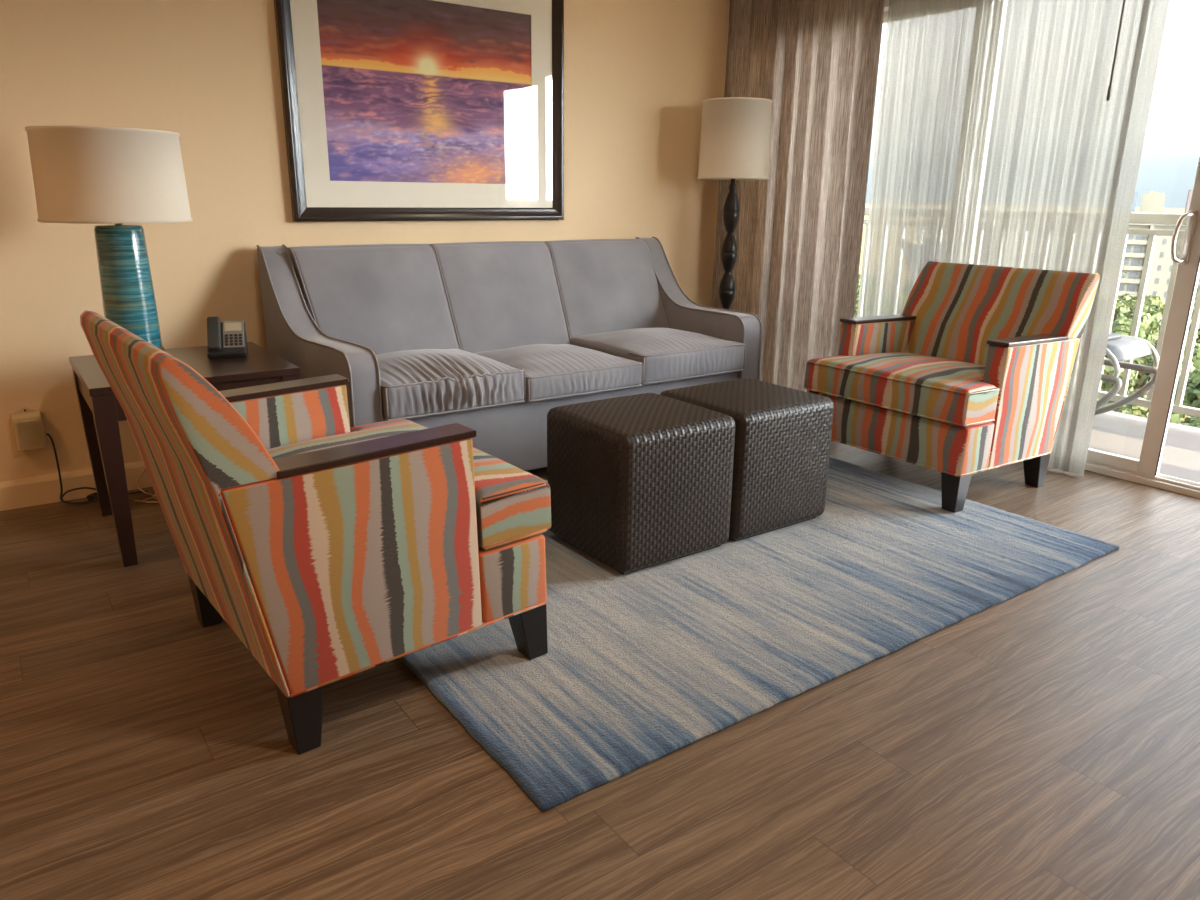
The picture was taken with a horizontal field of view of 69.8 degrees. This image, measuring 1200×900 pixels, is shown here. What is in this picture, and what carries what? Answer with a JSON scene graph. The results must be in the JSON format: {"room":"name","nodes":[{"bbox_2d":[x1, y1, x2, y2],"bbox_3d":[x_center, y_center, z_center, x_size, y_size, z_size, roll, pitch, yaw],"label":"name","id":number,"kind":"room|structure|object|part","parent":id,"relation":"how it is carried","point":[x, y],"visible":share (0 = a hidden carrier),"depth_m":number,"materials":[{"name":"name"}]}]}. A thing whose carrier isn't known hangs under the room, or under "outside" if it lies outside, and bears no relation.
{"room":"hotel room","nodes":[
{"label":"hotel room","id":0,"kind":"room"},
{"bbox_2d":[0,0,729,481],"bbox_3d":[-1.674,-1.266,3.449,6.950,2.830,0.120,-11,20,-34],"label":"wall","id":1,"kind":"structure","parent":0,"point":[638,74],"depth_m":3.51,"materials":[{"name":"paint"}]},
{"bbox_2d":[10,407,46,450],"bbox_3d":[-2.196,-0.082,3.303,0.100,0.160,0.062,-11,20,-34],"label":"wall box","id":2,"kind":"object","parent":1,"relation":"attached to","point":[27,423],"visible":1,"depth_m":3.29,"materials":[{"name":"beige plastic"}]},
{"bbox_2d":[0,461,152,510],"bbox_3d":[-1.667,0.056,3.770,6.670,0.112,0.016,-11,20,-34],"label":"baseboard","id":3,"kind":"structure","parent":1,"relation":"attached to","point":[39,490],"depth_m":3.42,"materials":[{"name":"paint"}]},
{"bbox_2d":[274,0,563,221],"bbox_3d":[-0.748,-1.623,3.924,1.378,1.114,0.037,-11,20,-34],"label":"framed picture","id":4,"kind":"object","parent":1,"relation":"attached to","point":[394,110],"visible":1,"depth_m":3.91,"materials":[{"name":"paint"}]},
{"bbox_2d":[317,0,531,184],"bbox_3d":[-0.755,-1.627,3.930,1.038,0.782,0.001,-11,20,-34],"label":"print","id":5,"kind":"object","parent":4,"relation":"attached to","point":[427,91],"depth_m":3.90},
{"bbox_2d":[0,440,1199,899],"bbox_3d":[-0.037,0.843,1.589,6.890,0.120,5.920,-11,20,-34],"label":"floor","id":6,"kind":"structure","parent":0,"point":[1043,742],"depth_m":1.88,"materials":[{"name":"wood"}]},
{"bbox_2d":[46,433,147,503],"bbox_3d":[-1.998,0.063,3.419,0.321,0.286,0.073,-7,18,-24],"label":"power cord","id":7,"kind":"object","parent":6,"relation":"on","point":[91,497],"visible":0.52,"depth_m":3.40,"materials":[{"name":"black plastic"}]},
{"bbox_2d":[134,468,158,502],"bbox_3d":[-1.783,0.027,3.525,0.247,0.300,0.295,-6,18,-20],"label":"extension cord","id":8,"kind":"object","parent":6,"relation":"on","point":[143,471],"visible":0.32,"depth_m":3.47,"materials":[{"name":"brown plastic"}]},
{"bbox_2d":[69,342,300,566],"bbox_3d":[-1.501,-0.022,3.165,0.646,0.610,0.645,-11,20,-34],"label":"side table","id":9,"kind":"object","parent":6,"relation":"on","point":[101,411],"visible":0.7,"depth_m":2.91,"materials":[{"name":"brown wood"}]},
{"bbox_3d":[-1.902,-0.033,3.232,0.062,0.584,0.062,-11,20,-34],"label":"leg","id":10,"kind":"part","parent":9,"relation":"part of","materials":[{"name":"brown wood"}]},
{"bbox_2d":[25,126,192,350],"bbox_3d":[-1.643,-0.685,2.956,0.463,0.776,0.463,-11,20,-34],"label":"table lamp","id":11,"kind":"object","parent":9,"relation":"on","point":[118,176],"visible":0.81,"depth_m":2.75,"materials":[{"name":"beige fabric"}]},
{"bbox_3d":[-1.641,-0.918,2.887,0.463,0.290,0.463,-11,20,-34],"label":"lamp shade","id":12,"kind":"part","parent":11,"relation":"part of","materials":[{"name":"fabric"}]},
{"bbox_3d":[-1.569,0.103,2.784,0.062,0.584,0.062,-11,20,-34],"label":"leg","id":13,"kind":"part","parent":9,"relation":"part of","materials":[{"name":"brown wood"}]},
{"bbox_2d":[207,316,247,357],"bbox_3d":[-1.391,-0.423,3.200,0.132,0.141,0.121,-5,17,-18],"label":"telephone","id":14,"kind":"object","parent":9,"relation":"on","point":[225,339],"visible":1,"depth_m":3.19,"materials":[{"name":"black plastic"}]},
{"bbox_3d":[-1.369,-0.432,3.209,0.074,0.090,0.071,-5,17,-18],"label":"plate","id":15,"kind":"part","parent":14,"relation":"part of","materials":[{"name":"grey plastic"}]},
{"bbox_3d":[-1.099,0.014,3.105,0.062,0.584,0.062,-11,20,-34],"label":"leg","id":16,"kind":"part","parent":9,"relation":"part of","materials":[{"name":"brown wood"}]},
{"bbox_2d":[80,310,550,754],"bbox_3d":[-0.712,0.107,2.233,0.897,0.931,0.814,-14,22,-37],"label":"armchair","id":17,"kind":"object","parent":6,"relation":"on","point":[333,551],"visible":1,"depth_m":1.93,"materials":[{"name":"fabric"}]},
{"bbox_3d":[-1.119,0.426,2.469,0.083,0.152,0.084,-14,22,-37],"label":"leg","id":18,"kind":"part","parent":17,"relation":"part of","materials":[{"name":"black wood"}]},
{"bbox_3d":[-0.949,-0.168,2.434,0.463,0.016,0.092,-14,22,-37],"label":"armrest","id":19,"kind":"part","parent":17,"relation":"part of","materials":[{"name":"brown wood"}]},
{"bbox_3d":[-0.991,0.086,2.476,0.562,0.492,0.084,-14,22,-37],"label":"arm panel","id":20,"kind":"part","parent":17,"relation":"part of","materials":[{"name":"fabric"}]},
{"bbox_3d":[-0.670,0.590,1.936,0.083,0.152,0.084,-14,22,-37],"label":"leg","id":21,"kind":"part","parent":17,"relation":"part of","materials":[{"name":"black wood"}]},
{"bbox_3d":[-0.538,0.250,1.938,0.562,0.492,0.084,-14,22,-37],"label":"arm panel","id":22,"kind":"part","parent":17,"relation":"part of","materials":[{"name":"fabric"}]},
{"bbox_3d":[-0.495,-0.004,1.897,0.463,0.016,0.092,-14,22,-37],"label":"armrest","id":23,"kind":"part","parent":17,"relation":"part of","materials":[{"name":"brown wood"}]},
{"bbox_2d":[267,418,550,548],"bbox_3d":[-0.614,0.097,2.313,0.610,0.173,0.798,-14,22,-37],"label":"seat cushion","id":24,"kind":"object","parent":17,"relation":"on","point":[506,506],"depth_m":2.09,"materials":[{"name":"fabric"}]},
{"bbox_3d":[-0.646,0.281,2.342,0.660,0.193,0.806,-14,22,-37],"label":"seat frame","id":25,"kind":"part","parent":17,"relation":"part of","materials":[{"name":"fabric"}]},
{"bbox_3d":[-0.199,0.473,2.297,0.084,0.152,0.084,-14,22,-37],"label":"leg","id":26,"kind":"part","parent":17,"relation":"part of","materials":[{"name":"black wood"}]},
{"bbox_2d":[257,236,761,470],"bbox_3d":[-0.315,-0.448,3.991,2.135,0.984,0.944,-11,20,-34],"label":"sofa","id":27,"kind":"object","parent":6,"relation":"on","point":[487,338],"visible":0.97,"depth_m":3.81,"materials":[{"name":"grey fabric"}]},
{"bbox_3d":[-0.590,-0.581,4.296,1.950,0.860,0.085,-11,20,-34],"label":"frame","id":28,"kind":"part","parent":27,"relation":"part of","materials":[{"name":"grey fabric"}]},
{"bbox_3d":[-1.132,-0.334,3.454,0.121,0.902,0.895,-13,21,-38],"label":"arm","id":29,"kind":"part","parent":27,"relation":"part of"},
{"bbox_2d":[288,244,457,354],"bbox_3d":[-0.993,-0.613,3.813,0.657,0.572,0.358,-11,20,-34],"label":"cushion","id":30,"kind":"object","parent":27,"relation":"on","point":[381,298],"depth_m":3.75,"materials":[{"name":"grey fabric"}]},
{"bbox_2d":[376,349,523,418],"bbox_3d":[-0.714,-0.308,3.546,0.595,0.184,0.645,-11,20,-34],"label":"seat cushion","id":31,"kind":"object","parent":27,"relation":"on","point":[411,383],"depth_m":3.34,"materials":[{"name":"grey fabric"}]},
{"bbox_2d":[432,241,568,352],"bbox_3d":[-0.480,-0.711,4.165,0.620,0.572,0.358,-11,20,-34],"label":"cushion","id":32,"kind":"object","parent":27,"relation":"on","point":[496,295],"depth_m":4.08,"materials":[{"name":"grey fabric"}]},
{"bbox_2d":[475,344,641,399],"bbox_3d":[-0.227,-0.387,3.885,0.594,0.156,0.643,-11,20,-34],"label":"seat cushion","id":33,"kind":"object","parent":27,"relation":"on","point":[549,371],"depth_m":3.71,"materials":[{"name":"grey fabric"}]},
{"bbox_2d":[546,239,667,339],"bbox_3d":[0.027,-0.807,4.511,0.643,0.572,0.358,-11,20,-34],"label":"cushion","id":34,"kind":"object","parent":27,"relation":"on","point":[601,285],"depth_m":4.43,"materials":[{"name":"grey fabric"}]},
{"bbox_2d":[570,328,743,382],"bbox_3d":[0.274,-0.498,4.226,0.629,0.181,0.637,-11,20,-34],"label":"seat cushion","id":35,"kind":"object","parent":27,"relation":"on","point":[665,355],"depth_m":4.05,"materials":[{"name":"grey fabric"}]},
{"bbox_3d":[0.489,-0.642,4.563,0.123,0.902,0.887,-11,20,-34],"label":"arm","id":36,"kind":"part","parent":27,"relation":"part of"},
{"bbox_2d":[697,97,772,309],"bbox_3d":[0.723,-1.053,4.831,0.389,1.692,0.389,-11,20,-34],"label":"floor lamp","id":37,"kind":"object","parent":6,"relation":"on","point":[735,131],"visible":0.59,"depth_m":4.52,"materials":[{"name":"beige fabric"}]},
{"bbox_3d":[0.731,-1.672,4.647,0.389,0.400,0.389,-11,20,-34],"label":"lamp shade","id":38,"kind":"part","parent":37,"relation":"part of","materials":[{"name":"fabric"}]},
{"bbox_2d":[399,457,1118,811],"bbox_3d":[0.437,0.356,3.012,2.442,0.014,1.530,-11,20,-34],"label":"rug","id":39,"kind":"object","parent":6,"relation":"on","point":[640,667],"visible":0.59,"depth_m":2.48,"materials":[{"name":"fabric"}]},
{"bbox_2d":[547,393,735,574],"bbox_3d":[0.135,0.090,3.010,0.493,0.488,0.479,-11,20,-34],"label":"ottoman","id":40,"kind":"object","parent":39,"relation":"on","point":[637,482],"visible":0.98,"depth_m":2.83,"materials":[{"name":"brown leather"}]},
{"bbox_2d":[660,378,833,541],"bbox_3d":[0.543,0.012,3.289,0.496,0.488,0.479,-11,20,-34],"label":"ottoman","id":41,"kind":"object","parent":39,"relation":"on","point":[782,445],"visible":0.7,"depth_m":3.09,"materials":[{"name":"brown leather"}]},
{"bbox_2d":[804,261,1099,512],"bbox_3d":[1.508,-0.332,3.806,0.897,0.931,0.814,-9,19,-35],"label":"armchair","id":42,"kind":"object","parent":6,"relation":"on","point":[974,372],"visible":0.98,"depth_m":3.63,"materials":[{"name":"fabric"}]},
{"bbox_3d":[1.352,-0.378,4.139,0.562,0.492,0.084,-9,19,-35],"label":"arm panel","id":43,"kind":"part","parent":42,"relation":"part of","materials":[{"name":"fabric"}]},
{"bbox_3d":[1.313,-0.616,4.038,0.463,0.016,0.092,-9,19,-35],"label":"armrest","id":44,"kind":"part","parent":42,"relation":"part of","materials":[{"name":"brown wood"}]},
{"bbox_3d":[1.435,-0.129,3.813,0.660,0.193,0.806,-9,19,-35],"label":"seat frame","id":45,"kind":"part","parent":42,"relation":"part of","materials":[{"name":"fabric"}]},
{"bbox_2d":[804,352,998,425],"bbox_3d":[1.406,-0.301,3.739,0.610,0.173,0.798,-9,19,-35],"label":"seat cushion","id":46,"kind":"object","parent":42,"relation":"on","point":[933,388],"depth_m":3.54,"materials":[{"name":"fabric"}]},
{"bbox_3d":[1.408,0.160,3.420,0.084,0.152,0.084,-9,19,-35],"label":"leg","id":47,"kind":"part","parent":42,"relation":"part of","materials":[{"name":"black wood"}]},
{"bbox_3d":[1.735,-0.444,3.477,0.463,0.016,0.092,-9,19,-35],"label":"armrest","id":48,"kind":"part","parent":42,"relation":"part of","materials":[{"name":"brown wood"}]},
{"bbox_3d":[1.774,-0.207,3.579,0.562,0.492,0.084,-9,19,-35],"label":"arm panel","id":49,"kind":"part","parent":42,"relation":"part of","materials":[{"name":"fabric"}]},
{"bbox_3d":[1.898,0.080,3.764,0.083,0.152,0.084,-9,19,-35],"label":"leg","id":50,"kind":"part","parent":42,"relation":"part of","materials":[{"name":"black wood"}]},
{"bbox_2d":[1089,411,1199,482],"bbox_3d":[2.900,0.097,4.425,1.265,0.208,9.500,-11,20,-34],"label":"floor","id":51,"kind":"structure","parent":0,"point":[1113,432],"depth_m":4.53,"materials":[{"name":"tile"}]},
{"bbox_2d":[857,207,1199,416],"bbox_3d":[3.342,-0.639,4.529,0.090,1.155,9.500,-11,20,-34],"label":"balcony railing","id":52,"kind":"object","parent":51,"relation":"on","point":[1135,218],"visible":0.09,"depth_m":4.78,"materials":[{"name":"white metal"}]},
{"bbox_3d":[3.348,-1.092,4.394,0.044,0.031,9.500,-11,20,-34],"label":"rail","id":53,"kind":"part","parent":52,"relation":"part of","materials":[{"name":"white metal"}]},
{"bbox_3d":[3.349,-1.164,4.373,0.090,0.060,9.500,-11,20,-34],"label":"rail","id":54,"kind":"part","parent":52,"relation":"part of","materials":[{"name":"white metal"}]},
{"bbox_3d":[3.337,-0.186,4.663,0.044,0.040,9.500,-11,20,-34],"label":"rail","id":55,"kind":"part","parent":52,"relation":"part of","materials":[{"name":"white metal"}]},
{"bbox_2d":[1095,333,1158,414],"bbox_3d":[2.391,-0.678,4.922,0.474,0.987,1.389,-11,20,-34],"label":"chair","id":56,"kind":"object","parent":51,"relation":"on","point":[1120,348],"visible":0.33,"depth_m":4.54,"materials":[{"name":"grey plastic"}]},
{"bbox_3d":[2.284,-0.326,4.782,0.034,0.389,1.128,-11,20,-34],"label":"frame","id":57,"kind":"part","parent":56,"relation":"part of","materials":[{"name":"grey metal"}]},
{"bbox_3d":[2.208,-0.815,4.757,0.026,0.636,1.369,-11,20,-34],"label":"sling rail","id":58,"kind":"part","parent":56,"relation":"part of","materials":[{"name":"grey plastic"}]},
{"bbox_3d":[2.643,-0.395,5.028,0.034,0.389,1.128,-11,20,-34],"label":"frame","id":59,"kind":"part","parent":56,"relation":"part of","materials":[{"name":"grey metal"}]},
{"bbox_3d":[2.567,-0.883,5.002,0.026,0.636,1.369,-11,20,-34],"label":"sling rail","id":60,"kind":"part","parent":56,"relation":"part of","materials":[{"name":"grey plastic"}]},
{"bbox_3d":[2.753,-1.099,3.066,0.110,2.830,5.680,-11,20,-34],"label":"wall","id":61,"kind":"structure","parent":0,"visible":0},
{"bbox_2d":[883,0,1199,497],"bbox_3d":[2.187,-1.010,3.853,0.178,2.200,3.520,-11,20,-34],"label":"door","id":62,"kind":"structure","parent":61,"relation":"in","point":[1144,470],"depth_m":3.67,"materials":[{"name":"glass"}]},
{"bbox_3d":[1.577,-1.290,4.780,0.036,2.109,1.124,-11,20,-34],"label":"fixed panel","id":63,"kind":"part","parent":62,"relation":"part of","materials":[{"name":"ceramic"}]},
{"bbox_3d":[2.130,-1.033,3.936,0.036,2.109,1.154,-11,20,-34],"label":"sliding panel","id":64,"kind":"part","parent":62,"relation":"part of","materials":[{"name":"glass"}]},
{"bbox_3d":[2.377,-0.866,3.512,0.076,0.203,0.026,-1,17,-6],"label":"handle","id":65,"kind":"part","parent":62,"relation":"part of","materials":[{"name":"metal"}]},
{"bbox_3d":[2.413,-0.871,3.523,0.014,0.215,0.027,-11,20,-34],"label":"handle plate","id":66,"kind":"part","parent":62,"relation":"part of","materials":[{"name":"metal"}]},
{"bbox_3d":[2.008,-2.610,3.385,0.040,0.130,3.200,-11,20,-34],"label":"track","id":67,"kind":"object","parent":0,"visible":0},
{"bbox_2d":[712,0,884,391],"bbox_3d":[1.091,-1.575,4.813,0.879,2.688,0.310,10,19,27],"label":"drape","id":68,"kind":"object","parent":67,"relation":"hanging from","point":[798,232],"visible":0.7,"depth_m":4.82,"materials":[{"name":"beige fabric"}]},
{"bbox_2d":[859,0,1168,475],"bbox_3d":[1.833,-1.339,4.048,0.056,2.688,1.371,-10,20,-32],"label":"sheer curtain","id":69,"kind":"object","parent":67,"relation":"hanging from","point":[999,141],"visible":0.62,"depth_m":3.92,"materials":[{"name":"white fabric"}]},
{"bbox_2d":[1106,0,1125,100],"bbox_3d":[2.088,-1.951,3.370,0.012,1.084,0.012,-11,20,-34],"label":"wand","id":70,"kind":"object","parent":67,"relation":"hanging from","point":[1123,6],"visible":1,"depth_m":3.47,"materials":[{"name":"grey plastic"}]},
{"label":"outside","id":71,"kind":"structure","parent":0,"visible":0},
{"bbox_2d":[859,203,1188,420],"bbox_3d":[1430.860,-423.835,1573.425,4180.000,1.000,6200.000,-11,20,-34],"label":"ground","id":72,"kind":"structure","parent":71,"point":[1165,210],"depth_m":2038.22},
{"bbox_2d":[855,297,858,314],"bbox_3d":[43.071,-19.953,134.388,8.976,9.372,6.602,-5,18,-20],"label":"tree","id":73,"kind":"object","parent":72,"relation":"on","point":[857,299],"visible":0.02,"depth_m":133.42,"materials":[{"name":"green plant"}]},
{"bbox_2d":[856,283,859,300],"bbox_3d":[44.569,-23.298,144.392,6.503,10.142,8.841,-12,21,-38],"label":"tree","id":74,"kind":"object","parent":72,"relation":"on","point":[858,285],"visible":0.02,"depth_m":143.30,"materials":[{"name":"green plant"}]},
{"bbox_2d":[1097,330,1137,400],"bbox_3d":[43.251,-4.857,77.207,7.450,12.906,7.897,0,17,-3],"label":"tree","id":75,"kind":"object","parent":72,"relation":"on","point":[1108,370],"visible":0.05,"depth_m":74.41,"materials":[{"name":"green plant"}]},
{"bbox_2d":[1111,298,1129,328],"bbox_3d":[68.388,-16.364,119.052,7.249,11.791,7.683,3,17,7],"label":"tree","id":76,"kind":"object","parent":72,"relation":"on","point":[1121,308],"visible":0.06,"depth_m":115.47,"materials":[{"name":"green plant"}]},
{"bbox_2d":[1102,378,1138,402],"bbox_3d":[55.302,-7.131,93.524,8.320,8.278,6.120,9,19,27],"label":"tree","id":77,"kind":"object","parent":72,"relation":"on","point":[1137,380],"visible":0.02,"depth_m":92.17,"materials":[{"name":"green plant"}]},
{"bbox_2d":[1102,387,1149,417],"bbox_3d":[40.586,-0.146,67.415,7.950,9.369,6.382,-11,20,-33],"label":"tree","id":78,"kind":"object","parent":72,"relation":"on","point":[1135,410],"visible":0.06,"depth_m":65.44,"materials":[{"name":"green plant"}]},
{"bbox_2d":[1117,293,1136,307],"bbox_3d":[81.971,-19.775,134.965,7.030,9.616,9.558,-11,20,-34],"label":"tree","id":79,"kind":"object","parent":72,"relation":"on","point":[1126,297],"visible":0.05,"depth_m":132.84,"materials":[{"name":"green plant"}]},
{"bbox_2d":[1131,192,1137,211],"bbox_3d":[780.435,-365.184,1275.502,26.000,40.500,20.250,10,19,29],"label":"apartment block","id":80,"kind":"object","parent":72,"relation":"on","point":[1136,193],"visible":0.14,"depth_m":1261.24,"materials":[{"name":"white concrete"}]},
{"bbox_2d":[1111,308,1161,341],"bbox_3d":[67.606,-12.783,109.014,7.305,10.605,6.892,-1,17,-5],"label":"tree","id":81,"kind":"object","parent":72,"relation":"on","point":[1150,323],"visible":0.54,"depth_m":106.17,"materials":[{"name":"green plant"}]},
{"bbox_2d":[1129,294,1164,341],"bbox_3d":[78.557,-17.287,124.833,8.209,10.519,6.589,-14,22,-40],"label":"tree","id":82,"kind":"object","parent":72,"relation":"on","point":[1156,303],"visible":0.2,"depth_m":122.91,"materials":[{"name":"green plant"}]},
{"bbox_2d":[1139,191,1165,212],"bbox_3d":[835.251,-371.306,1300.193,30.000,39.500,20.250,10,19,29],"label":"office block","id":83,"kind":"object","parent":72,"relation":"on","point":[1153,201],"visible":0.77,"depth_m":1291.15,"materials":[{"name":"beige concrete"}]},
{"bbox_2d":[1117,224,1199,301],"bbox_3d":[127.614,-44.070,203.070,97.200,19.640,17.760,8,18,23],"label":"hotel building","id":84,"kind":"structure","parent":72,"relation":"on","point":[1161,263],"depth_m":195.55,"materials":[{"name":"white concrete"}]},
{"bbox_3d":[127.799,-53.104,200.565,97.200,0.890,17.400,8,18,23],"label":"roof cornice","id":85,"kind":"part","parent":84,"relation":"part of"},
{"bbox_2d":[1133,354,1194,391],"bbox_3d":[53.875,-4.765,82.566,6.074,9.938,8.257,4,17,12],"label":"tree","id":86,"kind":"object","parent":72,"relation":"on","point":[1144,378],"visible":0.11,"depth_m":81.90,"materials":[{"name":"green plant"}]},
{"bbox_2d":[1147,337,1199,358],"bbox_3d":[65.552,-8.717,98.081,9.221,8.974,6.783,8,18,23],"label":"tree","id":87,"kind":"object","parent":72,"relation":"on","point":[1153,343],"visible":0.03,"depth_m":96.83,"materials":[{"name":"green plant"}]},
{"bbox_2d":[1169,413,1199,427],"bbox_3d":[39.338,2.420,56.363,6.551,10.704,8.907,-9,19,-31],"label":"tree","id":88,"kind":"object","parent":72,"relation":"on","point":[1192,421],"visible":0.02,"depth_m":56.74,"materials":[{"name":"green plant"}]},
{"bbox_2d":[1170,367,1199,417],"bbox_3d":[51.352,-2.104,71.954,6.622,10.805,9.002,-4,17,-16],"label":"tree","id":89,"kind":"object","parent":72,"relation":"on","point":[1191,398],"visible":0.44,"depth_m":72.49,"materials":[{"name":"green plant"}]},
{"bbox_2d":[1184,190,1192,213],"bbox_3d":[745.363,-288.652,1013.912,90.000,41.500,24.250,10,19,29],"label":"block","id":90,"kind":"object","parent":72,"relation":"on","point":[1190,192],"visible":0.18,"depth_m":1025.13,"materials":[{"name":"white concrete"}]},
{"bbox_2d":[1187,300,1199,342],"bbox_3d":[78.454,-14.343,113.676,8.477,11.210,6.805,5,17,13],"label":"tree","id":91,"kind":"object","parent":72,"relation":"on","point":[1198,331],"visible":0.1,"depth_m":111.72,"materials":[{"name":"green plant"}]},
{"bbox_2d":[1189,346,1199,371],"bbox_3d":[63.847,-6.539,88.404,8.361,10.253,6.711,3,17,9],"label":"tree","id":92,"kind":"object","parent":72,"relation":"on","point":[1196,360],"visible":0.3,"depth_m":87.31,"materials":[{"name":"green plant"}]}
]}

